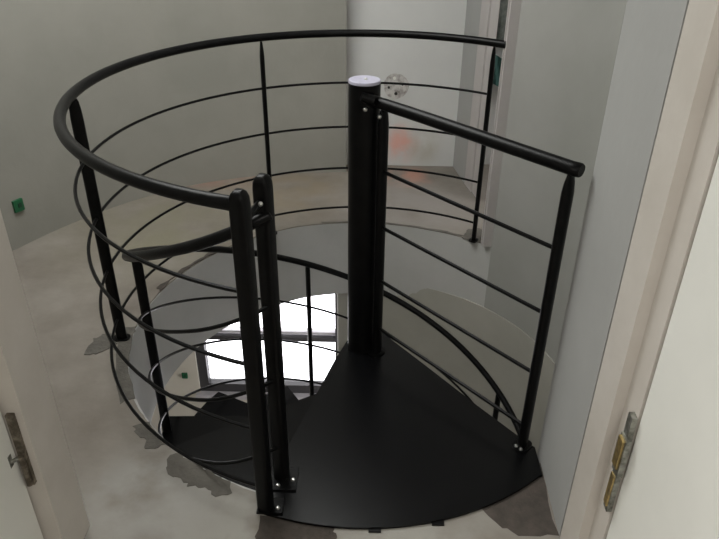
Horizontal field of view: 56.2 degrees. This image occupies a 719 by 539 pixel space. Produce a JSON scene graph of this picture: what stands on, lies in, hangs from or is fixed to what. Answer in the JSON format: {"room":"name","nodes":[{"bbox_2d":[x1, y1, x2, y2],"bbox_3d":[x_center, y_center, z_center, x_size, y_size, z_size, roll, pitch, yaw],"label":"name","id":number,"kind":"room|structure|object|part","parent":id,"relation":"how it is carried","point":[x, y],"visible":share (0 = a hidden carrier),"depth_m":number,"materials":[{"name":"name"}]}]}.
{"room":"stair landing","nodes":[
{"label":"stair landing","id":0,"kind":"room"},
{"bbox_2d":[0,0,345,250],"bbox_3d":[-1.412,-1.166,2.689,0.910,2.551,3.618,20,35,29],"label":"wall","id":1,"kind":"structure","parent":0,"point":[47,47],"depth_m":3.73,"materials":[{"name":"paint"}]},
{"bbox_2d":[11,198,24,212],"bbox_3d":[-1.687,-0.317,3.330,0.019,0.060,0.052,15,33,24],"label":"box","id":2,"kind":"object","parent":1,"relation":"attached to","point":[18,205],"visible":1,"depth_m":3.32,"materials":[{"name":"green plastic"}]},
{"bbox_2d":[151,351,246,432],"bbox_3d":[-0.978,0.589,5.379,3.360,2.259,0.100,1,30,1],"label":"wall","id":3,"kind":"structure","parent":0,"point":[176,385],"depth_m":5.56,"materials":[{"name":"paint"}]},
{"bbox_2d":[182,373,187,378],"bbox_3d":[-1.423,0.864,5.484,0.044,0.051,0.019,1,30,1],"label":"box","id":4,"kind":"object","parent":3,"relation":"attached to","point":[184,375],"visible":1,"depth_m":5.48,"materials":[{"name":"green plastic"}]},
{"bbox_2d":[196,294,336,399],"bbox_3d":[-0.719,0.403,5.246,1.244,1.480,0.150,1,30,1],"label":"window","id":5,"kind":"structure","parent":3,"relation":"in","point":[300,389],"depth_m":5.47,"materials":[{"name":"glass"},{"name":"painted wood"}]},
{"bbox_3d":[-0.728,1.050,5.571,1.244,0.034,0.060,1,30,1],"label":"sill","id":6,"kind":"part","parent":5,"relation":"part of","materials":[{"name":"grey stone"}]},
{"bbox_2d":[12,164,559,538],"bbox_3d":[-0.210,0.745,1.978,5.000,0.014,7.500,1,30,1],"label":"floor","id":7,"kind":"structure","parent":0,"point":[127,490],"depth_m":2.80,"materials":[{"name":"beige concrete"}]},
{"bbox_2d":[84,333,117,354],"bbox_3d":[-1.030,0.300,2.709,0.111,0.004,0.145,1,30,1],"label":"mortar patch","id":8,"kind":"object","parent":7,"relation":"on","point":[99,344],"visible":0.82,"depth_m":2.70,"materials":[{"name":"grey concrete"}]},
{"bbox_2d":[116,326,136,403],"bbox_3d":[-0.906,0.360,2.610,0.077,0.003,0.490,-7,31,-14],"label":"mortar patch","id":9,"kind":"object","parent":7,"relation":"on","point":[122,372],"visible":0.83,"depth_m":2.57,"materials":[{"name":"grey concrete"}]},
{"bbox_2d":[133,421,164,448],"bbox_3d":[-0.710,0.559,2.272,0.070,0.003,0.146,-20,36,-31],"label":"mortar patch","id":10,"kind":"object","parent":7,"relation":"on","point":[152,442],"visible":0.8,"depth_m":2.26,"materials":[{"name":"grey concrete"}]},
{"bbox_2d":[156,252,214,290],"bbox_3d":[-0.818,-0.011,3.248,0.048,0.005,0.469,15,33,23],"label":"mortar patch","id":11,"kind":"object","parent":7,"relation":"on","point":[160,287],"visible":0.75,"depth_m":3.23,"materials":[{"name":"grey concrete"}]},
{"bbox_2d":[166,453,231,496],"bbox_3d":[-0.512,0.651,2.117,0.274,0.003,0.091,19,35,29],"label":"mortar patch","id":12,"kind":"object","parent":7,"relation":"on","point":[191,473],"visible":0.87,"depth_m":2.12,"materials":[{"name":"grey concrete"}]},
{"bbox_2d":[53,29,505,514],"bbox_3d":[-0.325,-0.293,2.716,1.230,1.034,2.015,15,33,23],"label":"guard rail","id":13,"kind":"object","parent":7,"relation":"on","point":[238,204],"visible":0.92,"depth_m":2.06,"materials":[{"name":"black metal"}]},
{"bbox_3d":[-0.274,0.266,1.746,0.043,1.024,0.043,11,32,16],"label":"newel post","id":14,"kind":"part","parent":13,"relation":"part of","materials":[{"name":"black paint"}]},
{"bbox_3d":[-0.328,-0.720,2.490,1.199,0.035,2.014,16,34,25],"label":"handrail","id":15,"kind":"part","parent":13,"relation":"part of","materials":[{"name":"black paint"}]},
{"bbox_2d":[255,515,336,538],"bbox_3d":[-0.182,0.767,1.926,0.236,0.002,0.159,1,30,1],"label":"mortar patch","id":16,"kind":"object","parent":7,"relation":"on","point":[269,527],"visible":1,"depth_m":1.95,"materials":[{"name":"grey concrete"}]},
{"bbox_2d":[321,221,463,235],"bbox_3d":[0.189,-0.232,3.649,0.803,0.003,0.084,6,31,9],"label":"mortar patch","id":17,"kind":"object","parent":7,"relation":"on","point":[443,231],"visible":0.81,"depth_m":3.64,"materials":[{"name":"grey concrete"}]},
{"bbox_2d":[462,228,481,242],"bbox_3d":[0.615,-0.174,3.558,0.151,0.004,0.207,1,30,1],"label":"mortar patch","id":18,"kind":"object","parent":7,"relation":"on","point":[468,234],"visible":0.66,"depth_m":3.57,"materials":[{"name":"grey concrete"}]},
{"bbox_2d":[482,476,558,535],"bbox_3d":[0.468,0.709,2.040,0.224,0.002,0.234,1,30,1],"label":"mortar patch","id":19,"kind":"object","parent":7,"relation":"on","point":[526,512],"visible":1,"depth_m":2.01,"materials":[{"name":"grey concrete"}]},
{"bbox_2d":[128,223,539,491],"bbox_3d":[-0.213,0.939,2.091,5.000,0.457,7.500,1,30,1],"label":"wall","id":20,"kind":"structure","parent":0,"point":[407,268],"depth_m":3.63,"materials":[{"name":"paint"}]},
{"bbox_2d":[346,0,466,165],"bbox_3d":[0.273,-1.822,3.851,0.725,2.551,0.140,1,30,1],"label":"wall","id":21,"kind":"structure","parent":0,"point":[420,61],"depth_m":4.09,"materials":[{"name":"paint"}]},
{"bbox_2d":[384,74,408,98],"bbox_3d":[0.228,-1.133,4.168,0.156,0.156,0.010,1,30,1],"label":"junction box","id":22,"kind":"object","parent":21,"relation":"attached to","point":[393,91],"visible":0.9,"depth_m":4.17,"materials":[{"name":"white plastic"}]},
{"bbox_2d":[337,288,554,452],"bbox_3d":[0.584,1.482,3.788,0.886,2.348,2.084,-9,31,-16],"label":"wall","id":23,"kind":"structure","parent":0,"point":[512,380],"depth_m":3.81,"materials":[{"name":"paint"}]},
{"bbox_2d":[453,0,481,181],"bbox_3d":[0.687,-1.733,3.707,0.109,2.551,0.389,-1,30,-3],"label":"wall","id":24,"kind":"structure","parent":0,"point":[473,9],"depth_m":4.00,"materials":[{"name":"paint"}]},
{"bbox_2d":[464,0,499,196],"bbox_3d":[0.702,-1.371,3.533,0.088,2.100,0.274,1,30,1],"label":"trim","id":25,"kind":"structure","parent":24,"relation":"attached to","point":[489,15],"depth_m":3.76,"materials":[{"name":"paint"}]},
{"bbox_2d":[484,47,502,163],"bbox_3d":[1.486,-1.070,2.584,1.500,2.551,3.050,1,30,1],"label":"wall","id":26,"kind":"structure","parent":0,"point":[499,51],"depth_m":4.29,"materials":[{"name":"paint"}]},
{"bbox_2d":[493,55,501,86],"bbox_3d":[0.881,-1.206,4.096,0.160,0.186,0.036,1,30,1],"label":"junction box","id":27,"kind":"object","parent":26,"relation":"hanging from","point":[498,59],"visible":0.25,"depth_m":4.09,"materials":[{"name":"teal plastic"}]},
{"bbox_2d":[496,0,507,39],"bbox_3d":[0.892,-1.643,3.853,0.210,0.666,0.036,1,30,1],"label":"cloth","id":28,"kind":"object","parent":26,"relation":"hanging from","point":[503,3],"visible":0.2,"depth_m":3.95,"materials":[{"name":"grey fabric"}]},
{"bbox_2d":[484,0,688,535],"bbox_3d":[0.827,0.389,2.766,0.463,5.270,1.818,1,30,1],"label":"wall","id":29,"kind":"structure","parent":0,"point":[566,50],"depth_m":2.51,"materials":[{"name":"paint"}]},
{"bbox_2d":[481,0,521,246],"bbox_3d":[0.707,-1.202,3.151,0.120,2.190,0.553,1,30,1],"label":"trim","id":30,"kind":"structure","parent":29,"relation":"attached to","point":[514,6],"depth_m":3.11,"materials":[{"name":"paint"}]},
{"bbox_3d":[-0.290,3.132,3.368,5.100,0.100,7.500,1,30,1],"label":"floor","id":31,"kind":"structure","parent":0,"visible":0},
{"bbox_2d":[122,75,542,532],"bbox_3d":[0.000,1.036,3.104,1.690,3.794,1.727,1,30,1],"label":"spiral staircase","id":32,"kind":"structure","parent":31,"relation":"on","point":[384,441],"depth_m":2.25,"materials":[{"name":"black metal"}]},
{"bbox_3d":[-0.237,0.211,1.854,0.043,1.012,0.043,10,31,16],"label":"newel post","id":33,"kind":"part","parent":32,"relation":"part of","materials":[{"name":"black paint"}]},
{"bbox_3d":[0.006,0.545,2.840,1.663,2.403,1.663,1,30,1],"label":"handrail","id":34,"kind":"part","parent":32,"relation":"part of","materials":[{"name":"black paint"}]},
{"bbox_3d":[0.146,0.532,2.376,0.878,0.060,0.965,1,30,1],"label":"landing plate","id":35,"kind":"part","parent":32,"relation":"part of","materials":[{"name":"black metal"}]},
{"bbox_2d":[360,92,584,452],"bbox_3d":[0.302,0.004,2.194,0.764,1.039,0.111,26,38,36],"label":"guard rail","id":36,"kind":"object","parent":32,"relation":"on","point":[573,169],"visible":1,"depth_m":2.09,"materials":[{"name":"black metal"}]},
{"bbox_3d":[0.302,-0.408,1.948,0.764,0.078,0.082,25,38,35],"label":"handrail","id":37,"kind":"part","parent":36,"relation":"part of","materials":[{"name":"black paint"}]},
{"bbox_3d":[1.280,-0.271,1.206,1.240,2.551,0.194,1,30,1],"label":"wall","id":38,"kind":"structure","parent":0,"visible":0},
{"bbox_2d":[0,0,718,538],"bbox_3d":[-0.092,-0.104,1.327,1.620,2.109,0.203,1,30,1],"label":"door frame","id":39,"kind":"structure","parent":38,"relation":"in","point":[685,154],"depth_m":1.46,"materials":[{"name":"paint"}]},
{"bbox_2d":[0,412,43,538],"bbox_3d":[-0.841,0.093,1.034,0.064,2.032,0.675,2,30,2],"label":"door","id":40,"kind":"structure","parent":39,"relation":"attached to","point":[18,520],"depth_m":1.60,"materials":[{"name":"white wood"}]},
{"bbox_2d":[603,156,718,538],"bbox_3d":[0.618,0.143,0.978,0.066,2.032,0.688,0,30,0],"label":"door","id":41,"kind":"structure","parent":39,"relation":"attached to","point":[670,487],"depth_m":1.26,"materials":[{"name":"white wood"}]}
]}

